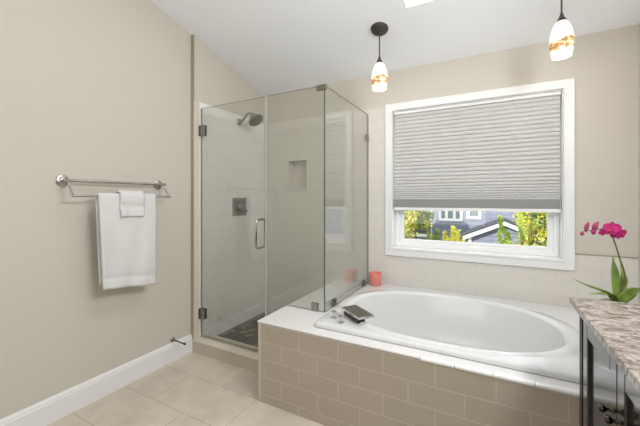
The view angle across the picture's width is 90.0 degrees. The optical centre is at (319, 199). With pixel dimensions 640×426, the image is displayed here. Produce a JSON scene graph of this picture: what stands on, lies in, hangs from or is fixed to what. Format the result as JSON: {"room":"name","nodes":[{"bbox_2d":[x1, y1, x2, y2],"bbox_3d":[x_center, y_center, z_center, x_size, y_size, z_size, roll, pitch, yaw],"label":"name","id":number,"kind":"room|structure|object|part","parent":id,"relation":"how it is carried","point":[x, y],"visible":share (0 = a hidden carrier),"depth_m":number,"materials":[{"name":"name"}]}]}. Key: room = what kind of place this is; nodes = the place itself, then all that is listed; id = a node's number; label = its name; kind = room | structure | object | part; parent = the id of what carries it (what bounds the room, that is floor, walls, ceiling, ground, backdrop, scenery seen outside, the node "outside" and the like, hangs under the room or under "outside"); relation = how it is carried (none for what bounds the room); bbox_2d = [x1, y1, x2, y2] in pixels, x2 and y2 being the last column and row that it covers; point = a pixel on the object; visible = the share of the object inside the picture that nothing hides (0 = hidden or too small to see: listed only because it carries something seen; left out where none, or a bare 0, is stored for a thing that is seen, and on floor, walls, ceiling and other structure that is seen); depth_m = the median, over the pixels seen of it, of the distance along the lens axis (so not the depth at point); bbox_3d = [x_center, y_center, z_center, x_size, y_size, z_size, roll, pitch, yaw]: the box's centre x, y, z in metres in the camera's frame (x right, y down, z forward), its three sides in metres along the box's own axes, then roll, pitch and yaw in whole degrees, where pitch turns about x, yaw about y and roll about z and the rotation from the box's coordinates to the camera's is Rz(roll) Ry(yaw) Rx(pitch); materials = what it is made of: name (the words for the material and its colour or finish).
{"room":"bathroom","nodes":[
{"label":"bathroom","id":0,"kind":"room"},
{"bbox_2d":[0,0,263,418],"bbox_3d":[-1.734,-0.511,1.627,0.148,3.603,4.438,0,0,28],"label":"wall","id":1,"kind":"structure","parent":0,"point":[90,89],"depth_m":2.01,"materials":[{"name":"paint"}]},
{"bbox_2d":[0,334,191,425],"bbox_3d":[-1.910,1.216,1.183,0.015,0.147,3.488,0,0,28],"label":"baseboard","id":2,"kind":"structure","parent":1,"relation":"attached to","point":[45,412],"depth_m":2.05,"materials":[{"name":"white paint"}]},
{"bbox_2d":[55,175,170,197],"bbox_3d":[-1.327,-0.080,2.142,0.141,0.133,0.689,0,0,28],"label":"towel rack","id":3,"kind":"object","parent":1,"relation":"attached to","point":[60,180],"visible":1,"depth_m":1.98,"materials":[{"name":"silver metal"}]},
{"bbox_3d":[-1.442,-0.061,1.853,0.068,0.090,0.011,0,0,28],"label":"arm","id":4,"kind":"part","parent":3,"relation":"part of","materials":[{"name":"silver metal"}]},
{"bbox_2d":[95,193,156,289],"bbox_3d":[-1.263,0.279,2.111,0.067,0.641,0.374,0,0,28],"label":"bath towel","id":5,"kind":"object","parent":3,"relation":"hanging from","point":[126,246],"visible":0.94,"depth_m":2.07,"materials":[{"name":"white fabric"}]},
{"bbox_2d":[115,190,144,216],"bbox_3d":[-1.262,0.027,2.122,0.089,0.175,0.160,0,0,28],"label":"washcloth","id":6,"kind":"object","parent":5,"relation":"on","point":[131,204],"visible":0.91,"depth_m":2.10,"materials":[{"name":"white fabric"}]},
{"bbox_2d":[170,337,185,344],"bbox_3d":[-1.115,1.122,2.528,0.150,0.038,0.038,0,0,28],"label":"door stop","id":7,"kind":"object","parent":1,"relation":"attached to","point":[172,338],"visible":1,"depth_m":2.54,"materials":[{"name":"silver metal"}]},
{"bbox_2d":[191,34,193,339],"bbox_3d":[-1.081,-0.105,2.714,0.035,2.580,0.006,0,0,28],"label":"trim","id":8,"kind":"structure","parent":1,"relation":"attached to","point":[192,36],"depth_m":2.71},
{"bbox_2d":[194,100,198,338],"bbox_3d":[-1.054,0.172,2.730,0.002,2.025,0.060,0,0,28],"label":"trim","id":9,"kind":"structure","parent":1,"relation":"attached to","point":[196,103],"depth_m":2.73,"materials":[{"name":"tile"}]},
{"bbox_2d":[199,102,263,336],"bbox_3d":[-0.846,0.225,3.127,0.006,2.130,0.944,0,0,28],"label":"wall tile","id":10,"kind":"structure","parent":1,"relation":"attached to","point":[232,153],"depth_m":3.08,"materials":[{"name":"beige tile"}]},
{"bbox_2d":[232,198,247,215],"bbox_3d":[-0.778,0.073,3.178,0.066,0.176,0.196,0,0,28],"label":"shower valve","id":11,"kind":"object","parent":10,"relation":"attached to","point":[238,204],"visible":1,"depth_m":3.15,"materials":[{"name":"silver metal"}]},
{"bbox_2d":[237,112,262,125],"bbox_3d":[-0.687,-0.784,3.124,0.278,0.141,0.148,0,0,28],"label":"shower head","id":12,"kind":"object","parent":10,"relation":"attached to","point":[255,119],"visible":1,"depth_m":3.09,"materials":[{"name":"silver metal"}]},
{"bbox_3d":[-0.725,-0.808,3.149,0.162,0.092,0.021,0,0,28],"label":"arm","id":13,"kind":"part","parent":12,"relation":"part of","materials":[{"name":"silver metal"}]},
{"bbox_2d":[198,96,264,352],"bbox_3d":[-0.725,0.200,2.604,0.700,1.969,0.127,0,0,28],"label":"door","id":14,"kind":"structure","parent":1,"relation":"in","point":[202,129],"depth_m":2.74,"materials":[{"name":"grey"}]},
{"bbox_3d":[-0.457,0.263,2.461,0.017,0.234,0.127,0,0,28],"label":"pull handle","id":15,"kind":"part","parent":14,"relation":"part of","materials":[{"name":"silver metal"}]},
{"bbox_2d":[47,352,323,425],"bbox_3d":[-0.325,1.350,0.875,3.343,0.120,4.678,0,0,28],"label":"floor","id":16,"kind":"structure","parent":0,"point":[194,389],"depth_m":2.03,"materials":[{"name":"tile"}]},
{"bbox_2d":[192,333,257,372],"bbox_3d":[-0.651,1.238,2.566,0.934,0.104,0.158,0,0,28],"label":"shower curb","id":17,"kind":"object","parent":16,"relation":"on","point":[233,355],"visible":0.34,"depth_m":2.56,"materials":[{"name":"tile"}]},
{"bbox_2d":[265,84,326,316],"bbox_3d":[-0.185,0.197,2.316,0.522,1.975,0.024,0,0,28],"label":"screen","id":18,"kind":"object","parent":17,"relation":"on","point":[314,306],"visible":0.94,"depth_m":2.43,"materials":[{"name":"clear glass"}]},
{"bbox_2d":[217,312,269,346],"bbox_3d":[-0.251,1.269,2.890,1.266,0.042,0.802,0,0,28],"label":"floor","id":19,"kind":"structure","parent":16,"relation":"on","point":[246,332],"depth_m":3.00,"materials":[{"name":"tile"}]},
{"bbox_2d":[257,279,578,425],"bbox_3d":[0.842,1.034,2.073,2.173,0.513,1.213,0,0,28],"label":"tub surround","id":20,"kind":"object","parent":16,"relation":"on","point":[325,377],"visible":0.81,"depth_m":1.68,"materials":[{"name":"tile"}]},
{"bbox_3d":[-0.380,1.040,2.059,0.026,0.501,0.032,0,0,28],"label":"corner trim","id":21,"kind":"part","parent":20,"relation":"part of","materials":[{"name":"tile"}]},
{"bbox_2d":[324,86,368,311],"bbox_3d":[0.239,-0.005,2.583,0.022,1.559,0.880,0,0,28],"label":"screen","id":22,"kind":"object","parent":20,"relation":"on","point":[334,303],"visible":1,"depth_m":2.33,"materials":[{"name":"clear glass"}]},
{"bbox_2d":[315,283,578,383],"bbox_3d":[0.877,0.938,2.074,1.527,0.402,1.085,0,0,28],"label":"bathtub","id":23,"kind":"object","parent":20,"relation":"on","point":[529,337],"visible":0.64,"depth_m":2.19,"materials":[{"name":"white ceramic"}]},
{"bbox_2d":[331,310,337,318],"bbox_3d":[0.089,0.723,2.010,0.040,0.044,0.046,0,0,-25],"label":"tap","id":24,"kind":"object","parent":23,"relation":"on","point":[333,312],"visible":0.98,"depth_m":2.00,"materials":[{"name":"silver metal"}]},
{"bbox_2d":[337,314,344,323],"bbox_3d":[0.126,0.723,1.930,0.040,0.044,0.046,0,0,-25],"label":"tap","id":25,"kind":"object","parent":23,"relation":"on","point":[340,317],"visible":1,"depth_m":1.92,"materials":[{"name":"silver metal"}]},
{"bbox_3d":[0.126,0.710,1.930,0.030,0.018,0.046,0,0,-25],"label":"handle","id":26,"kind":"part","parent":25,"relation":"part of","materials":[{"name":"silver metal"}]},
{"bbox_2d":[341,305,373,323],"bbox_3d":[0.232,0.718,1.994,0.112,0.055,0.215,0,0,-25],"label":"tub spout","id":27,"kind":"object","parent":23,"relation":"on","point":[355,313],"visible":0.99,"depth_m":1.96,"materials":[{"name":"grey metal"}]},
{"bbox_3d":[0.233,0.692,1.990,0.092,0.003,0.190,0,0,-25],"label":"plate","id":28,"kind":"part","parent":27,"relation":"part of","materials":[{"name":"silver metal"}]},
{"bbox_2d":[369,271,381,285],"bbox_3d":[0.482,0.691,2.792,0.108,0.109,0.108,0,0,28],"label":"candle","id":29,"kind":"object","parent":23,"relation":"on","point":[374,276],"visible":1,"depth_m":2.75,"materials":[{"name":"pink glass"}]},
{"bbox_2d":[353,294,564,351],"bbox_3d":[0.803,0.946,2.060,1.232,0.386,0.860,0,0,28],"label":"basin","id":30,"kind":"object","parent":23,"relation":"in","point":[478,325],"depth_m":2.34,"materials":[{"name":"white ceramic"}]},
{"bbox_2d":[579,315,639,425],"bbox_3d":[0.745,0.855,0.197,0.577,0.871,2.150,0,0,28],"label":"vanity cabinet","id":31,"kind":"object","parent":16,"relation":"on","point":[607,397],"visible":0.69,"depth_m":1.04,"materials":[{"name":"brown paint"}]},
{"bbox_3d":[1.025,0.855,1.241,0.025,0.871,0.045,0,0,28],"label":"corner post","id":32,"kind":"part","parent":31,"relation":"part of","materials":[{"name":"brown paint"}]},
{"bbox_3d":[0.924,0.811,1.052,0.020,0.727,0.370,0,0,28],"label":"door","id":33,"kind":"part","parent":31,"relation":"part of","materials":[{"name":"brown paint"}]},
{"bbox_3d":[0.929,0.811,1.050,0.010,0.611,0.254,0,0,28],"label":"panel","id":34,"kind":"part","parent":31,"relation":"part of","materials":[{"name":"brown paint"}]},
{"bbox_2d":[569,297,639,393],"bbox_3d":[0.748,0.406,0.199,0.571,0.026,2.195,0,0,28],"label":"countertop","id":35,"kind":"structure","parent":31,"relation":"on","point":[616,325],"depth_m":0.98,"materials":[{"name":"stone"}]},
{"bbox_2d":[575,221,639,303],"bbox_3d":[1.256,0.414,1.354,0.306,0.644,0.120,0,0,3],"label":"potted orchid","id":36,"kind":"object","parent":35,"relation":"on","point":[619,293],"visible":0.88,"depth_m":1.35,"materials":[{"name":"plant"}]},
{"bbox_3d":[1.203,0.140,1.360,0.013,0.029,0.031,0,0,-37],"label":"flower","id":37,"kind":"part","parent":36,"relation":"part of","materials":[{"name":"pink plant"}]},
{"bbox_3d":[1.214,0.284,1.368,0.149,0.321,0.009,0,0,20],"label":"flower stem","id":38,"kind":"part","parent":36,"relation":"part of","materials":[{"name":"green plant"}]},
{"bbox_3d":[1.219,0.120,1.336,0.009,0.055,0.062,0,0,-34],"label":"flower","id":39,"kind":"part","parent":36,"relation":"part of","materials":[{"name":"pink plant"}]},
{"bbox_3d":[1.254,0.586,1.354,0.120,0.300,0.120,0,0,28],"label":"pot","id":40,"kind":"part","parent":36,"relation":"part of","materials":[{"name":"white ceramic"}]},
{"bbox_3d":[1.249,0.144,1.328,0.048,0.045,0.013,0,0,-4],"label":"flower","id":41,"kind":"part","parent":36,"relation":"part of","materials":[{"name":"pink plant"}]},
{"bbox_3d":[0.826,0.605,0.924,0.034,0.024,0.024,0,0,28],"label":"knob","id":42,"kind":"part","parent":31,"relation":"part of","materials":[{"name":"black metal"}]},
{"bbox_3d":[0.800,0.605,0.876,0.034,0.024,0.024,0,0,28],"label":"knob","id":43,"kind":"part","parent":31,"relation":"part of","materials":[{"name":"black metal"}]},
{"bbox_3d":[0.749,0.811,0.723,0.020,0.727,0.371,0,0,28],"label":"door","id":44,"kind":"part","parent":31,"relation":"part of","materials":[{"name":"brown paint"}]},
{"bbox_3d":[0.753,0.811,0.720,0.010,0.611,0.255,0,0,28],"label":"panel","id":45,"kind":"part","parent":31,"relation":"part of","materials":[{"name":"brown paint"}]},
{"bbox_2d":[151,0,639,95],"bbox_3d":[-0.315,-1.801,0.893,3.343,1.386,4.718,0,0,28],"label":"ceiling","id":46,"kind":"structure","parent":0,"point":[277,46],"depth_m":2.43,"materials":[{"name":"paint"}]},
{"bbox_2d":[371,22,387,91],"bbox_3d":[0.446,-1.063,2.402,0.132,0.474,0.129,0,0,28],"label":"pendant light","id":47,"kind":"object","parent":46,"relation":"hanging from","point":[379,79],"visible":1,"depth_m":2.37,"materials":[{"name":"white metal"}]},
{"bbox_3d":[0.446,-0.925,2.403,0.120,0.198,0.120,0,0,28],"label":"lamp shade","id":48,"kind":"part","parent":47,"relation":"part of","materials":[{"name":"white glass"}]},
{"bbox_2d":[402,0,438,9],"bbox_3d":[0.685,-1.642,1.606,0.744,0.663,0.978,0,0,28],"label":"window","id":49,"kind":"structure","parent":46,"relation":"attached to","point":[408,4],"depth_m":2.17,"materials":[{"name":"white paint"}]},
{"bbox_2d":[549,0,574,59],"bbox_3d":[1.421,-1.070,1.882,0.132,0.460,0.129,0,0,28],"label":"pendant light","id":50,"kind":"object","parent":46,"relation":"hanging from","point":[562,39],"visible":1,"depth_m":1.85,"materials":[{"name":"white glass"}]},
{"bbox_3d":[1.421,-0.944,1.883,0.120,0.208,0.120,0,0,28],"label":"lamp shade","id":51,"kind":"part","parent":50,"relation":"part of","materials":[{"name":"white glass"}]},
{"bbox_2d":[264,25,637,259],"bbox_3d":[0.758,0.070,2.903,3.343,2.440,0.160,0,0,28],"label":"wall","id":52,"kind":"structure","parent":0,"point":[603,65],"depth_m":2.23,"materials":[{"name":"paint"}]},
{"bbox_2d":[289,160,305,188],"bbox_3d":[-0.207,-0.258,3.384,0.237,0.315,0.100,0,0,28],"label":"wall niche","id":53,"kind":"object","parent":52,"relation":"in","point":[297,169],"visible":0.51,"depth_m":3.43,"materials":[{"name":"beige tile"}]},
{"bbox_2d":[287,158,307,190],"bbox_3d":[-0.235,-0.258,3.332,0.249,0.327,0.006,0,0,28],"label":"trim","id":54,"kind":"structure","parent":52,"relation":"attached to","point":[306,159],"depth_m":3.33,"materials":[{"name":"beige tile"}]},
{"bbox_2d":[264,107,637,313],"bbox_3d":[0.734,0.225,2.822,3.069,2.130,0.006,0,0,28],"label":"wall tile","id":55,"kind":"structure","parent":52,"relation":"attached to","point":[295,218],"depth_m":3.05,"materials":[{"name":"beige tile"}]},
{"bbox_2d":[385,78,574,270],"bbox_3d":[1.227,-0.176,2.638,1.361,1.355,0.186,0,0,28],"label":"window","id":56,"kind":"structure","parent":52,"relation":"in","point":[560,226],"depth_m":2.48,"materials":[{"name":"white paint"}]},
{"bbox_3d":[1.250,-0.175,2.686,1.158,1.147,0.040,0,0,28],"label":"sash","id":57,"kind":"part","parent":56,"relation":"part of","materials":[{"name":"white plastic"}]},
{"bbox_2d":[394,91,560,212],"bbox_3d":[1.207,-0.343,2.604,1.216,0.877,0.048,0,0,28],"label":"window blind","id":58,"kind":"object","parent":56,"relation":"attached to","point":[496,155],"visible":1,"depth_m":2.55,"materials":[{"name":"grey fabric"}]},
{"bbox_3d":[1.207,-0.769,2.604,1.216,0.023,0.048,0,0,28],"label":"head rail","id":59,"kind":"part","parent":58,"relation":"part of","materials":[{"name":"white paint"}]},
{"bbox_3d":[1.207,0.083,2.605,1.212,0.026,0.039,0,0,28],"label":"rail","id":60,"kind":"part","parent":58,"relation":"part of","materials":[{"name":"white paint"}]},
{"bbox_3d":[1.250,-0.178,2.686,1.226,1.209,0.070,0,0,28],"label":"frame","id":61,"kind":"part","parent":56,"relation":"part of","materials":[{"name":"white plastic"}]},
{"bbox_2d":[575,253,638,258],"bbox_3d":[1.941,0.384,2.175,0.331,0.007,0.010,0,0,28],"label":"trim","id":62,"kind":"structure","parent":52,"relation":"attached to","point":[575,253],"depth_m":2.17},
{"bbox_2d":[638,22,639,303],"bbox_3d":[1.097,-0.511,0.116,0.120,3.603,4.438,0,0,28],"label":"wall","id":63,"kind":"structure","parent":0,"point":[639,22],"depth_m":2.08,"materials":[{"name":"paint"}]},
{"label":"outside","id":64,"kind":"structure","parent":0,"visible":0},
{"bbox_3d":[14.940,4.590,27.980,60.000,0.200,56.562,0,0,28],"label":"ground","id":65,"kind":"structure","parent":64,"visible":0},
{"bbox_2d":[404,210,418,238],"bbox_3d":[2.575,1.713,10.393,1.310,5.556,1.334,0,0,4],"label":"tree","id":66,"kind":"object","parent":65,"relation":"on","point":[408,216],"visible":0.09,"depth_m":10.20,"materials":[{"name":"green plant"}]},
{"bbox_2d":[404,210,434,238],"bbox_3d":[3.453,1.714,11.657,1.424,5.555,1.464,0,0,28],"label":"tree","id":67,"kind":"object","parent":65,"relation":"on","point":[423,217],"visible":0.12,"depth_m":11.26,"materials":[{"name":"green plant"}]},
{"bbox_3d":[3.499,0.042,11.685,1.350,2.210,1.272,0,0,10],"label":"crown","id":68,"kind":"part","parent":67,"relation":"part of","materials":[{"name":"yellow plant"}]},
{"bbox_3d":[3.445,0.062,11.660,1.261,2.179,1.341,0,0,-44],"label":"crown","id":69,"kind":"part","parent":67,"relation":"part of","materials":[{"name":"plant"}]},
{"bbox_2d":[422,228,439,239],"bbox_3d":[3.836,2.724,11.101,0.651,3.533,0.237,0,0,28],"label":"pine","id":70,"kind":"object","parent":65,"relation":"on","point":[437,231],"visible":0.3,"depth_m":11.03,"materials":[{"name":"green plant"}]},
{"bbox_2d":[440,225,465,241],"bbox_3d":[3.961,2.629,9.651,0.855,3.722,0.269,0,0,28],"label":"pine","id":71,"kind":"object","parent":65,"relation":"on","point":[457,238],"visible":0.28,"depth_m":9.62,"materials":[{"name":"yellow plant"}]},
{"bbox_2d":[410,211,543,244],"bbox_3d":[11.047,-0.410,13.843,12.750,9.800,10.170,0,0,28],"label":"neighbor house","id":72,"kind":"structure","parent":65,"relation":"on","point":[477,227],"depth_m":12.48,"materials":[{"name":"blue"}]},
{"bbox_3d":[5.307,0.205,13.017,0.800,1.230,0.025,0,0,28],"label":"pane","id":73,"kind":"part","parent":72,"relation":"part of","materials":[{"name":"grey glass"}]},
{"bbox_3d":[6.070,0.230,12.610,0.410,0.980,0.025,0,0,28],"label":"pane","id":74,"kind":"part","parent":72,"relation":"part of","materials":[{"name":"glass"}]},
{"bbox_2d":[496,212,525,244],"bbox_3d":[4.645,2.381,7.927,0.806,4.219,0.332,0,0,28],"label":"pine","id":75,"kind":"object","parent":65,"relation":"on","point":[519,224],"visible":0.35,"depth_m":7.92,"materials":[{"name":"green plant"}]},
{"bbox_2d":[512,212,546,246],"bbox_3d":[5.963,1.688,8.485,1.816,5.606,1.858,0,0,28],"label":"tree","id":76,"kind":"object","parent":65,"relation":"on","point":[531,228],"visible":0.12,"depth_m":8.38,"materials":[{"name":"green plant"}]}
]}

